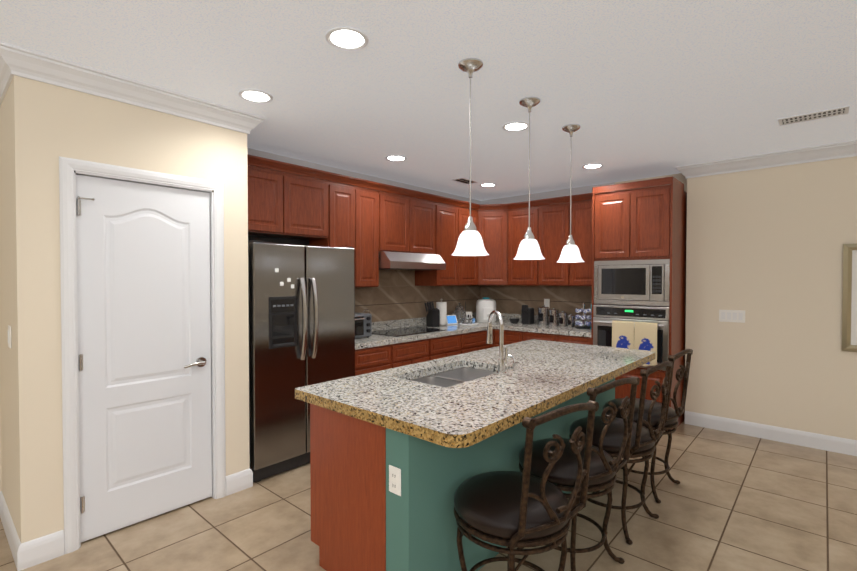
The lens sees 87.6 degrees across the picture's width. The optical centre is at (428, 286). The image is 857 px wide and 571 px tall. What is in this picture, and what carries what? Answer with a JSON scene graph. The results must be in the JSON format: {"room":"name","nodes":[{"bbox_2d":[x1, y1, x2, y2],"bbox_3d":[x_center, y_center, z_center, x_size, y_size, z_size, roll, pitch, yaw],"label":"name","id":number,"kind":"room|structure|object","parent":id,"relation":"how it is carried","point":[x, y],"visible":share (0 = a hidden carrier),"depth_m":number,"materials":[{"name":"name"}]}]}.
{"room":"kitchen","nodes":[
{"label":"kitchen","id":0,"kind":"room"},
{"bbox_2d":[0,413,1,490],"bbox_3d":[-4.235,0.151,1.189,0.120,2.610,4.705,1,1,42],"label":"wall","id":1,"kind":"structure","parent":0,"point":[0,457],"depth_m":2.83,"materials":[{"name":"beige paint"}]},
{"bbox_2d":[0,83,17,533],"bbox_3d":[-2.396,0.127,2.623,0.730,2.610,0.120,1,1,42],"label":"wall","id":2,"kind":"structure","parent":0,"point":[8,424],"depth_m":2.52,"materials":[{"name":"beige paint"}]},
{"bbox_2d":[0,54,13,104],"bbox_3d":[-2.388,-1.118,2.455,0.938,0.115,0.088,1,1,42],"label":"crown molding","id":3,"kind":"structure","parent":2,"relation":"attached to","point":[6,76],"depth_m":2.31,"materials":[{"name":"white wood"}]},
{"bbox_2d":[7,325,11,347],"bbox_3d":[-2.294,0.275,2.447,0.080,0.120,0.011,1,1,42],"label":"light switch","id":4,"kind":"object","parent":2,"relation":"attached to","point":[9,338],"visible":1,"depth_m":2.43,"materials":[{"name":"white plastic"}]},
{"bbox_2d":[0,491,20,570],"bbox_3d":[-2.391,1.368,2.548,0.866,0.130,0.016,1,1,42],"label":"baseboard","id":5,"kind":"structure","parent":2,"relation":"attached to","point":[13,539],"depth_m":2.48,"materials":[{"name":"white wood"}]},
{"bbox_2d":[11,75,249,542],"bbox_3d":[-1.718,0.125,2.748,0.120,2.610,1.208,1,1,42],"label":"wall","id":6,"kind":"structure","parent":0,"point":[41,119],"depth_m":2.37,"materials":[{"name":"beige paint"}]},
{"bbox_2d":[17,530,63,570],"bbox_3d":[-2.016,1.372,2.329,0.016,0.130,0.185,1,1,42],"label":"baseboard","id":7,"kind":"structure","parent":6,"relation":"attached to","point":[36,551],"depth_m":2.32,"materials":[{"name":"white wood"}]},
{"bbox_2d":[0,41,264,133],"bbox_3d":[-1.640,-1.122,2.659,0.088,0.115,1.384,1,1,42],"label":"crown molding","id":8,"kind":"structure","parent":6,"relation":"attached to","point":[33,65],"depth_m":2.53,"materials":[{"name":"white wood"}]},
{"bbox_2d":[59,156,225,553],"bbox_3d":[-1.712,0.368,2.745,0.138,2.124,0.863,1,1,42],"label":"door frame","id":9,"kind":"structure","parent":6,"relation":"attached to","point":[68,351],"depth_m":2.44,"materials":[{"name":"white wood"}]},
{"bbox_2d":[76,174,211,542],"bbox_3d":[-1.687,0.399,2.724,0.108,2.038,0.715,1,1,42],"label":"pantry door","id":10,"kind":"structure","parent":6,"relation":"in","point":[144,340],"depth_m":2.69,"materials":[{"name":"white wood"}]},
{"bbox_2d":[226,468,252,495],"bbox_3d":[-1.318,1.359,3.118,0.016,0.130,0.188,1,1,42],"label":"baseboard","id":11,"kind":"structure","parent":6,"relation":"attached to","point":[239,481],"depth_m":3.11,"materials":[{"name":"white wood"}]},
{"bbox_2d":[372,312,475,330],"bbox_3d":[-0.195,0.435,5.421,0.022,0.100,2.846,1,1,42],"label":"backsplash","id":12,"kind":"structure","parent":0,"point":[393,324],"depth_m":5.24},
{"bbox_2d":[0,420,856,570],"bbox_3d":[0.262,1.492,0.541,8.940,0.050,9.905,1,1,42],"label":"floor","id":13,"kind":"structure","parent":0,"point":[734,502],"depth_m":2.68,"materials":[{"name":"tile"}]},
{"bbox_2d":[248,235,354,481],"bbox_3d":[-1.167,0.489,3.723,0.779,1.850,0.918,1,1,42],"label":"refrigerator","id":14,"kind":"object","parent":13,"relation":"on","point":[301,298],"visible":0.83,"depth_m":3.40,"materials":[{"name":"grey metal"}]},
{"bbox_2d":[310,403,385,570],"bbox_3d":[-0.399,1.015,2.164,0.572,0.850,0.018,1,1,42],"label":"island end panel","id":15,"kind":"object","parent":13,"relation":"on","point":[348,487],"visible":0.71,"depth_m":2.14,"materials":[{"name":"brown wood"}]},
{"bbox_2d":[355,345,390,375],"bbox_3d":[-0.745,0.978,4.344,0.639,0.850,0.465,1,1,42],"label":"base cabinet","id":16,"kind":"object","parent":13,"relation":"on","point":[372,359],"visible":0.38,"depth_m":4.12,"materials":[{"name":"brown wood"}]},
{"bbox_2d":[391,339,428,367],"bbox_3d":[-0.408,0.972,4.724,0.639,0.850,0.550,1,1,42],"label":"base cabinet","id":17,"kind":"object","parent":13,"relation":"on","point":[408,353],"visible":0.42,"depth_m":4.49,"materials":[{"name":"brown wood"}]},
{"bbox_2d":[428,334,460,359],"bbox_3d":[-0.044,0.965,5.136,0.639,0.850,0.550,1,1,42],"label":"base cabinet","id":18,"kind":"object","parent":13,"relation":"on","point":[444,346],"visible":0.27,"depth_m":4.90,"materials":[{"name":"brown wood"}]},
{"bbox_2d":[460,330,491,353],"bbox_3d":[0.554,0.961,5.411,0.109,0.850,0.654,1,1,42],"label":"base cabinet","id":19,"kind":"object","parent":13,"relation":"on","point":[472,341],"visible":0.31,"depth_m":5.32,"materials":[{"name":"brown wood"}]},
{"bbox_2d":[492,329,494,346],"bbox_3d":[0.785,0.950,6.068,0.644,0.850,0.634,1,1,42],"label":"base cabinet","id":20,"kind":"object","parent":13,"relation":"on","point":[493,337],"visible":0.07,"depth_m":5.62,"materials":[{"name":"brown wood"}]},
{"bbox_2d":[355,319,510,349],"bbox_3d":[0.047,0.513,5.222,0.650,0.050,2.868,1,1,42],"label":"countertop","id":21,"kind":"structure","parent":20,"relation":"on","point":[373,340],"depth_m":4.65,"materials":[{"name":"stone"}]},
{"bbox_2d":[355,312,371,337],"bbox_3d":[-0.788,0.385,4.362,0.357,0.235,0.380,1,1,42],"label":"toaster oven","id":22,"kind":"object","parent":21,"relation":"on","point":[363,324],"visible":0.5,"depth_m":4.32,"materials":[{"name":"grey metal"}]},
{"bbox_2d":[372,327,446,336],"bbox_3d":[-0.232,0.489,4.900,0.480,0.008,0.800,1,1,42],"label":"cooktop","id":23,"kind":"object","parent":21,"relation":"in","point":[399,332],"visible":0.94,"depth_m":4.84,"materials":[{"name":"black glass"}]},
{"bbox_2d":[424,302,439,326],"bbox_3d":[0.038,0.335,5.453,0.110,0.298,0.176,-1,1,-38],"label":"knife block","id":24,"kind":"object","parent":21,"relation":"on","point":[433,317],"visible":1,"depth_m":5.40,"materials":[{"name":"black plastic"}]},
{"bbox_2d":[436,299,447,325],"bbox_3d":[0.161,0.315,5.551,0.150,0.334,0.150,1,1,42],"label":"paper towel holder","id":25,"kind":"object","parent":21,"relation":"on","point":[441,306],"visible":0.88,"depth_m":5.49,"materials":[{"name":"white paper"}]},
{"bbox_2d":[447,315,457,324],"bbox_3d":[0.287,0.421,5.676,0.170,0.120,0.064,-1,1,-36],"label":"smart display","id":26,"kind":"object","parent":21,"relation":"on","point":[451,319],"visible":0.83,"depth_m":5.66,"materials":[{"name":"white plastic"}]},
{"bbox_2d":[453,303,466,323],"bbox_3d":[0.405,0.345,5.857,0.190,0.265,0.190,1,1,42],"label":"cookie jar","id":27,"kind":"object","parent":21,"relation":"on","point":[459,312],"visible":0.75,"depth_m":5.79,"materials":[{"name":"clear glass"}]},
{"bbox_2d":[459,313,477,325],"bbox_3d":[0.503,0.408,5.637,0.250,0.146,0.250,1,1,42],"label":"dish rack","id":28,"kind":"object","parent":21,"relation":"on","point":[468,321],"visible":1,"depth_m":5.58,"materials":[{"name":"white plastic"}]},
{"bbox_2d":[476,297,495,322],"bbox_3d":[0.777,0.309,6.023,0.286,0.330,0.286,1,1,42],"label":"air fryer","id":29,"kind":"object","parent":21,"relation":"on","point":[485,307],"visible":0.85,"depth_m":5.92,"materials":[{"name":"white plastic"}]},
{"bbox_2d":[386,378,614,570],"bbox_3d":[0.683,1.003,2.849,0.140,0.850,2.470,1,1,42],"label":"island base","id":30,"kind":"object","parent":13,"relation":"on","point":[421,529],"depth_m":2.02,"materials":[{"name":"teal paint"}]},
{"bbox_2d":[389,465,400,495],"bbox_3d":[-0.145,0.833,1.923,0.072,0.116,0.010,1,1,42],"label":"outlet","id":31,"kind":"object","parent":30,"relation":"attached to","point":[394,480],"visible":1,"depth_m":1.92,"materials":[{"name":"white plastic"}]},
{"bbox_2d":[495,329,522,346],"bbox_3d":[1.180,0.955,5.722,0.404,0.850,0.629,1,1,42],"label":"base cabinet","id":32,"kind":"object","parent":13,"relation":"on","point":[510,337],"visible":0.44,"depth_m":5.47,"materials":[{"name":"brown wood"}]},
{"bbox_2d":[453,400,598,570],"bbox_3d":[0.376,0.940,1.890,0.576,1.007,0.518,1,1,42],"label":"bar stool","id":33,"kind":"object","parent":13,"relation":"on","point":[511,510],"visible":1,"depth_m":1.74,"materials":[{"name":"black leather"}]},
{"bbox_2d":[523,332,555,340],"bbox_3d":[1.489,0.960,5.448,0.420,0.850,0.629,1,1,42],"label":"base cabinet","id":34,"kind":"object","parent":13,"relation":"on","point":[537,336],"visible":0.17,"depth_m":5.21,"materials":[{"name":"brown wood"}]},
{"bbox_2d":[556,334,590,344],"bbox_3d":[1.805,0.965,5.168,0.424,0.850,0.629,1,1,42],"label":"base cabinet","id":35,"kind":"object","parent":13,"relation":"on","point":[573,339],"visible":0.19,"depth_m":4.93,"materials":[{"name":"brown wood"}]},
{"bbox_2d":[494,322,590,336],"bbox_3d":[1.495,0.510,5.428,1.244,0.050,0.640,1,1,42],"label":"countertop","id":36,"kind":"structure","parent":35,"relation":"on","point":[548,329],"depth_m":5.21,"materials":[{"name":"stone"}]},
{"bbox_2d":[509,318,518,323],"bbox_3d":[1.115,0.447,5.817,0.132,0.062,0.132,1,1,42],"label":"bowl","id":37,"kind":"object","parent":36,"relation":"on","point":[514,320],"visible":1,"depth_m":5.77,"materials":[{"name":"black plastic"}]},
{"bbox_2d":[521,305,533,324],"bbox_3d":[1.264,0.355,5.711,0.120,0.250,0.160,1,1,42],"label":"can opener","id":38,"kind":"object","parent":36,"relation":"on","point":[527,314],"visible":0.98,"depth_m":5.66,"materials":[{"name":"black plastic"}]},
{"bbox_2d":[538,305,548,324],"bbox_3d":[1.440,0.359,5.608,0.136,0.245,0.136,1,1,42],"label":"steel canister","id":39,"kind":"object","parent":36,"relation":"on","point":[543,314],"visible":1,"depth_m":5.55,"materials":[{"name":"silver metal"}]},
{"bbox_2d":[549,308,558,325],"bbox_3d":[1.544,0.373,5.516,0.122,0.220,0.122,1,1,42],"label":"steel canister","id":40,"kind":"object","parent":36,"relation":"on","point":[553,317],"visible":1,"depth_m":5.47,"materials":[{"name":"silver metal"}]},
{"bbox_2d":[558,311,567,326],"bbox_3d":[1.634,0.389,5.436,0.106,0.190,0.106,1,1,42],"label":"steel canister","id":41,"kind":"object","parent":36,"relation":"on","point":[562,318],"visible":1,"depth_m":5.39,"materials":[{"name":"silver metal"}]},
{"bbox_2d":[567,314,574,326],"bbox_3d":[1.709,0.405,5.370,0.086,0.160,0.086,1,1,42],"label":"steel canister","id":42,"kind":"object","parent":36,"relation":"on","point":[570,320],"visible":1,"depth_m":5.34,"materials":[{"name":"silver metal"}]},
{"bbox_2d":[575,303,591,328],"bbox_3d":[1.819,0.339,5.245,0.190,0.296,0.190,1,1,42],"label":"carousel","id":43,"kind":"object","parent":36,"relation":"on","point":[583,317],"visible":0.94,"depth_m":5.20,"materials":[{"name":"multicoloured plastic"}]},
{"bbox_2d":[517,377,639,570],"bbox_3d":[0.748,0.933,2.324,0.569,1.007,0.504,1,1,42],"label":"bar stool","id":44,"kind":"object","parent":13,"relation":"on","point":[605,467],"visible":0.77,"depth_m":2.17,"materials":[{"name":"brown metal"}]},
{"bbox_2d":[591,194,594,344],"bbox_3d":[1.960,0.205,4.991,0.020,2.375,0.669,1,1,42],"label":"tall cabinet","id":45,"kind":"object","parent":13,"relation":"on","point":[593,216],"visible":0.21,"depth_m":4.73,"materials":[{"name":"brown wood"}]},
{"bbox_2d":[569,361,672,544],"bbox_3d":[1.151,0.926,2.733,0.563,1.007,0.491,1,1,42],"label":"bar stool","id":46,"kind":"object","parent":13,"relation":"on","point":[644,439],"visible":0.75,"depth_m":2.56,"materials":[{"name":"brown metal"}]},
{"bbox_2d":[593,304,668,370],"bbox_3d":[2.149,0.495,4.645,0.724,0.605,0.537,1,1,42],"label":"wall oven","id":47,"kind":"object","parent":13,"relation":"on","point":[605,316],"visible":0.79,"depth_m":4.47,"materials":[{"name":"grey metal"}]},
{"bbox_2d":[612,320,633,348],"bbox_3d":[1.943,0.548,4.467,0.210,0.406,0.030,1,1,42],"label":"dish towel","id":48,"kind":"object","parent":47,"relation":"hanging from","point":[622,334],"visible":0.71,"depth_m":4.46,"materials":[{"name":"fabric"}]},
{"bbox_2d":[594,259,669,305],"bbox_3d":[2.152,-0.042,4.640,0.724,0.450,0.426,1,1,42],"label":"built-in microwave","id":49,"kind":"object","parent":47,"relation":"on","point":[635,282],"visible":0.96,"depth_m":4.46,"materials":[{"name":"grey metal"}]},
{"bbox_2d":[634,322,657,366],"bbox_3d":[2.102,0.560,4.327,0.206,0.426,0.030,1,1,42],"label":"dish towel","id":50,"kind":"object","parent":47,"relation":"hanging from","point":[645,335],"visible":0.83,"depth_m":4.31,"materials":[{"name":"fabric"}]},
{"bbox_2d":[615,367,667,430],"bbox_3d":[2.240,1.097,4.758,0.726,0.598,0.669,1,1,42],"label":"drawer","id":51,"kind":"object","parent":13,"relation":"on","point":[622,391],"visible":0.15,"depth_m":4.44,"materials":[{"name":"brown wood"}]},
{"bbox_2d":[603,349,692,503],"bbox_3d":[1.542,0.918,3.189,0.563,1.007,0.491,1,1,42],"label":"bar stool","id":52,"kind":"object","parent":13,"relation":"on","point":[671,418],"visible":0.62,"depth_m":3.02,"materials":[{"name":"brown metal"}]},
{"bbox_2d":[669,184,686,429],"bbox_3d":[2.520,0.213,4.496,0.020,2.375,0.669,1,1,42],"label":"tall cabinet","id":53,"kind":"object","parent":13,"relation":"on","point":[677,297],"visible":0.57,"depth_m":4.41,"materials":[{"name":"brown wood"}]},
{"bbox_3d":[0.623,0.995,3.323,0.579,0.850,0.619,1,1,42],"label":"cabinet","id":54,"kind":"object","parent":13,"relation":"on","visible":0},
{"bbox_2d":[295,339,655,447],"bbox_3d":[0.556,0.551,2.954,1.100,0.050,2.580,1,1,42],"label":"countertop","id":55,"kind":"structure","parent":54,"relation":"on","point":[546,375],"depth_m":2.33,"materials":[{"name":"stone"}]},
{"bbox_2d":[411,367,495,387],"bbox_3d":[0.173,0.677,2.781,0.444,0.193,0.744,1,1,42],"label":"sink","id":56,"kind":"object","parent":55,"relation":"in","point":[449,378],"visible":0.15,"depth_m":3.03,"materials":[{"name":"silver metal"}]},
{"bbox_2d":[486,310,506,374],"bbox_3d":[0.416,0.338,2.775,0.192,0.382,0.132,1,1,42],"label":"kitchen faucet","id":57,"kind":"object","parent":55,"relation":"on","point":[502,361],"visible":1,"depth_m":2.70,"materials":[{"name":"silver metal"}]},
{"bbox_2d":[508,354,517,370],"bbox_3d":[0.534,0.479,2.838,0.068,0.096,0.032,1,1,42],"label":"soap dispenser","id":58,"kind":"object","parent":55,"relation":"on","point":[515,365],"visible":1,"depth_m":2.82,"materials":[{"name":"silver metal"}]},
{"bbox_2d":[0,0,856,200],"bbox_3d":[0.262,-1.168,0.497,8.940,0.050,9.905,1,1,42],"label":"ceiling","id":59,"kind":"structure","parent":0,"point":[637,89],"depth_m":2.47,"materials":[{"name":"white paint"}]},
{"bbox_2d":[238,89,272,102],"bbox_3d":[-1.067,-1.175,2.767,0.200,0.009,0.200,1,1,42],"label":"recessed light","id":60,"kind":"object","parent":59,"relation":"in","point":[254,95],"visible":0.98,"depth_m":2.76,"materials":[{"name":"white"}]},
{"bbox_2d":[325,27,368,50],"bbox_3d":[-0.383,-1.164,2.107,0.200,0.009,0.200,1,1,42],"label":"recessed light","id":61,"kind":"object","parent":59,"relation":"in","point":[348,38],"visible":1,"depth_m":2.10,"materials":[{"name":"white"}]},
{"bbox_2d":[385,155,406,161],"bbox_3d":[-0.303,-1.199,4.187,0.200,0.009,0.200,1,1,42],"label":"recessed light","id":62,"kind":"object","parent":59,"relation":"in","point":[396,158],"visible":0.98,"depth_m":4.19,"materials":[{"name":"white"}]},
{"bbox_2d":[451,177,476,183],"bbox_3d":[0.417,-1.216,5.151,0.160,0.008,0.300,1,1,42],"label":"ceiling vent","id":63,"kind":"object","parent":59,"relation":"in","point":[463,180],"visible":0.98,"depth_m":5.12,"materials":[{"name":"white"}]},
{"bbox_2d":[451,58,488,255],"bbox_3d":[0.222,-0.670,2.368,0.202,1.006,0.202,1,1,42],"label":"pendant light","id":64,"kind":"object","parent":59,"relation":"hanging from","point":[470,242],"visible":1,"depth_m":2.33,"materials":[{"name":"white glass"}]},
{"bbox_2d":[480,183,496,186],"bbox_3d":[0.717,-1.219,5.380,0.200,0.009,0.200,1,1,42],"label":"recessed light","id":65,"kind":"object","parent":59,"relation":"in","point":[488,185],"visible":1,"depth_m":5.38,"materials":[{"name":"white"}]},
{"bbox_2d":[502,122,528,131],"bbox_3d":[0.649,-1.184,3.317,0.200,0.009,0.200,1,1,42],"label":"recessed light","id":66,"kind":"object","parent":59,"relation":"in","point":[515,126],"visible":1,"depth_m":3.31,"materials":[{"name":"white"}]},
{"bbox_2d":[514,97,544,259],"bbox_3d":[0.644,-0.679,2.855,0.202,1.006,0.202,1,1,42],"label":"pendant light","id":67,"kind":"object","parent":59,"relation":"hanging from","point":[529,248],"visible":1,"depth_m":2.82,"materials":[{"name":"white glass"}]},
{"bbox_2d":[557,124,584,262],"bbox_3d":[1.064,-0.687,3.345,0.202,1.006,0.202,1,1,42],"label":"pendant light","id":68,"kind":"object","parent":59,"relation":"hanging from","point":[570,252],"visible":1,"depth_m":3.31,"materials":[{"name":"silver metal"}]},
{"bbox_2d":[582,163,602,168],"bbox_3d":[1.643,-1.204,4.480,0.200,0.009,0.200,1,1,42],"label":"recessed light","id":69,"kind":"object","parent":59,"relation":"in","point":[592,166],"visible":0.96,"depth_m":4.48,"materials":[{"name":"white"}]},
{"bbox_2d":[778,106,848,125],"bbox_3d":[2.666,-1.182,3.106,0.370,0.008,0.170,1,1,42],"label":"ceiling vent","id":70,"kind":"object","parent":59,"relation":"in","point":[815,115],"visible":1,"depth_m":3.10,"materials":[{"name":"white metal"}]},
{"bbox_2d":[526,173,686,207],"bbox_3d":[1.808,0.075,5.684,2.715,2.610,0.120,1,1,42],"label":"wall","id":71,"kind":"structure","parent":0,"point":[680,177],"depth_m":4.87,"materials":[{"name":"beige paint"}]},
{"bbox_2d":[477,204,507,284],"bbox_3d":[0.820,-0.545,6.044,0.695,1.048,0.586,1,1,42],"label":"upper cabinet","id":72,"kind":"object","parent":71,"relation":"attached to","point":[493,232],"depth_m":5.82,"materials":[{"name":"brown wood"}]},
{"bbox_2d":[508,206,538,285],"bbox_3d":[1.300,-0.506,5.778,0.433,0.980,0.349,1,1,42],"label":"upper cabinet","id":73,"kind":"object","parent":71,"relation":"attached to","point":[522,272],"visible":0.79,"depth_m":5.66,"materials":[{"name":"brown wood"}]},
{"bbox_2d":[507,193,591,209],"bbox_3d":[1.458,-1.024,5.385,1.181,0.068,0.054,1,1,42],"label":"crown molding","id":74,"kind":"structure","parent":73,"relation":"attached to","point":[559,200],"depth_m":5.37,"materials":[{"name":"brown wood"}]},
{"bbox_2d":[481,285,591,315],"bbox_3d":[1.461,0.180,5.874,1.895,0.394,0.010,1,1,42],"label":"tile backsplash","id":75,"kind":"structure","parent":71,"relation":"attached to","point":[513,299],"depth_m":5.89,"materials":[{"name":"tile"}]},
{"bbox_2d":[544,299,549,306],"bbox_3d":[1.533,0.219,5.798,0.075,0.120,0.008,1,1,42],"label":"outlet","id":76,"kind":"object","parent":75,"relation":"attached to","point":[546,302],"visible":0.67,"depth_m":5.79,"materials":[{"name":"white plastic"}]},
{"bbox_2d":[496,313,590,326],"bbox_3d":[1.457,0.427,5.873,1.895,0.100,0.022,1,1,42],"label":"backsplash","id":77,"kind":"structure","parent":71,"relation":"attached to","point":[506,316],"depth_m":6.07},
{"bbox_2d":[481,182,614,203],"bbox_3d":[1.472,-1.150,5.864,1.894,0.164,0.024,1,1,42],"label":"soffit band","id":78,"kind":"object","parent":71,"relation":"attached to","point":[551,194],"visible":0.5,"depth_m":5.81,"materials":[{"name":"white paint"}]},
{"bbox_2d":[538,202,569,285],"bbox_3d":[1.612,-0.501,5.502,0.400,0.980,0.349,1,1,42],"label":"upper cabinet","id":79,"kind":"object","parent":71,"relation":"attached to","point":[554,226],"visible":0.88,"depth_m":5.37,"materials":[{"name":"brown wood"}]},
{"bbox_2d":[569,200,591,285],"bbox_3d":[1.910,-0.497,5.238,0.395,0.980,0.349,1,1,42],"label":"upper cabinet","id":80,"kind":"object","parent":71,"relation":"attached to","point":[580,273],"visible":0.52,"depth_m":5.13,"materials":[{"name":"brown wood"}]},
{"bbox_2d":[594,184,670,260],"bbox_3d":[2.240,-0.625,4.730,0.726,0.708,0.669,1,1,42],"label":"upper cabinet","id":81,"kind":"object","parent":71,"relation":"attached to","point":[632,224],"visible":0.9,"depth_m":4.46,"materials":[{"name":"brown wood"}]},
{"bbox_2d":[592,177,672,193],"bbox_3d":[2.036,-1.009,4.493,0.767,0.068,0.054,1,1,42],"label":"crown molding","id":82,"kind":"structure","parent":81,"relation":"attached to","point":[637,184],"depth_m":4.45,"materials":[{"name":"brown wood"}]},
{"bbox_2d":[673,177,683,189],"bbox_3d":[2.434,-1.008,4.404,0.054,0.068,0.448,1,1,42],"label":"crown molding","id":83,"kind":"structure","parent":81,"relation":"attached to","point":[678,183],"depth_m":4.38,"materials":[{"name":"brown wood"}]},
{"bbox_2d":[685,156,856,439],"bbox_3d":[4.672,0.122,2.904,5.260,2.610,0.245,1,1,42],"label":"wall","id":84,"kind":"structure","parent":0,"point":[764,249],"depth_m":4.08,"materials":[{"name":"beige paint"}]},
{"bbox_2d":[719,310,744,322],"bbox_3d":[2.913,0.283,4.295,0.201,0.115,0.010,1,1,42],"label":"light switch","id":85,"kind":"object","parent":84,"relation":"attached to","point":[732,316],"visible":1,"depth_m":4.29,"materials":[{"name":"white plastic"}]},
{"bbox_2d":[675,140,856,178],"bbox_3d":[3.930,-1.133,3.318,3.748,0.115,0.088,1,1,42],"label":"crown molding","id":86,"kind":"structure","parent":84,"relation":"attached to","point":[846,149],"depth_m":4.04,"materials":[{"name":"white wood"}]},
{"bbox_2d":[685,411,856,455],"bbox_3d":[3.988,1.355,3.357,3.658,0.130,0.016,1,1,42],"label":"baseboard","id":87,"kind":"structure","parent":84,"relation":"attached to","point":[812,440],"depth_m":4.08,"materials":[{"name":"white wood"}]},
{"bbox_2d":[842,244,856,351],"bbox_3d":[3.769,0.097,3.520,0.750,0.900,0.030,1,1,42],"label":"framed picture","id":88,"kind":"object","parent":84,"relation":"attached to","point":[849,318],"visible":0.89,"depth_m":3.73,"materials":[{"name":"gold"}]},
{"bbox_3d":[-0.536,0.084,5.175,0.120,2.610,3.992,1,1,42],"label":"wall","id":89,"kind":"structure","parent":0,"visible":0},
{"bbox_2d":[248,165,327,239],"bbox_3d":[-1.342,-0.702,3.861,0.349,0.525,0.918,1,1,42],"label":"upper cabinet","id":90,"kind":"object","parent":89,"relation":"attached to","point":[286,205],"visible":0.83,"depth_m":3.77,"materials":[{"name":"brown wood"}]},
{"bbox_2d":[247,154,479,209],"bbox_3d":[-0.423,-1.011,4.618,0.054,0.068,3.278,1,1,42],"label":"crown molding","id":91,"kind":"structure","parent":90,"relation":"attached to","point":[261,162],"depth_m":4.23,"materials":[{"name":"brown wood"}]},
{"bbox_2d":[309,181,378,286],"bbox_3d":[-0.834,-0.484,4.438,0.349,0.980,0.615,1,1,42],"label":"upper cabinet","id":92,"kind":"object","parent":89,"relation":"attached to","point":[353,216],"visible":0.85,"depth_m":4.34,"materials":[{"name":"brown wood"}]},
{"bbox_2d":[247,148,480,205],"bbox_3d":[-0.529,-1.136,5.052,0.024,0.164,3.846,1,1,42],"label":"soffit band","id":93,"kind":"object","parent":89,"relation":"attached to","point":[262,154],"visible":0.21,"depth_m":4.68,"materials":[{"name":"white paint"}]},
{"bbox_2d":[379,270,414,285],"bbox_3d":[-0.462,-0.100,5.120,0.010,0.189,0.876,1,1,42],"label":"tile backsplash","id":94,"kind":"structure","parent":89,"relation":"attached to","point":[396,277],"depth_m":5.22,"materials":[{"name":"tile"}]},
{"bbox_2d":[378,191,434,253],"bbox_3d":[-0.335,-0.676,4.998,0.349,0.615,0.880,1,1,42],"label":"upper cabinet","id":95,"kind":"object","parent":89,"relation":"attached to","point":[406,224],"visible":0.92,"depth_m":4.84,"materials":[{"name":"brown wood"}]},
{"bbox_2d":[379,251,445,269],"bbox_3d":[-0.278,-0.276,4.955,0.500,0.178,0.876,1,1,42],"label":"range hood","id":96,"kind":"object","parent":95,"relation":"attached to","point":[388,260],"visible":0.81,"depth_m":4.73,"materials":[{"name":"silver metal"}]},
{"bbox_2d":[355,285,480,321],"bbox_3d":[-0.196,0.188,5.425,0.010,0.394,2.857,1,1,42],"label":"tile backsplash","id":97,"kind":"structure","parent":89,"relation":"attached to","point":[383,303],"depth_m":5.37,"materials":[{"name":"tile"}]},
{"bbox_2d":[415,202,477,285],"bbox_3d":[0.243,-0.504,5.654,0.349,0.980,0.854,1,1,42],"label":"upper cabinet","id":98,"kind":"object","parent":89,"relation":"attached to","point":[450,222],"visible":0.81,"depth_m":5.43,"materials":[{"name":"brown wood"}]}
]}

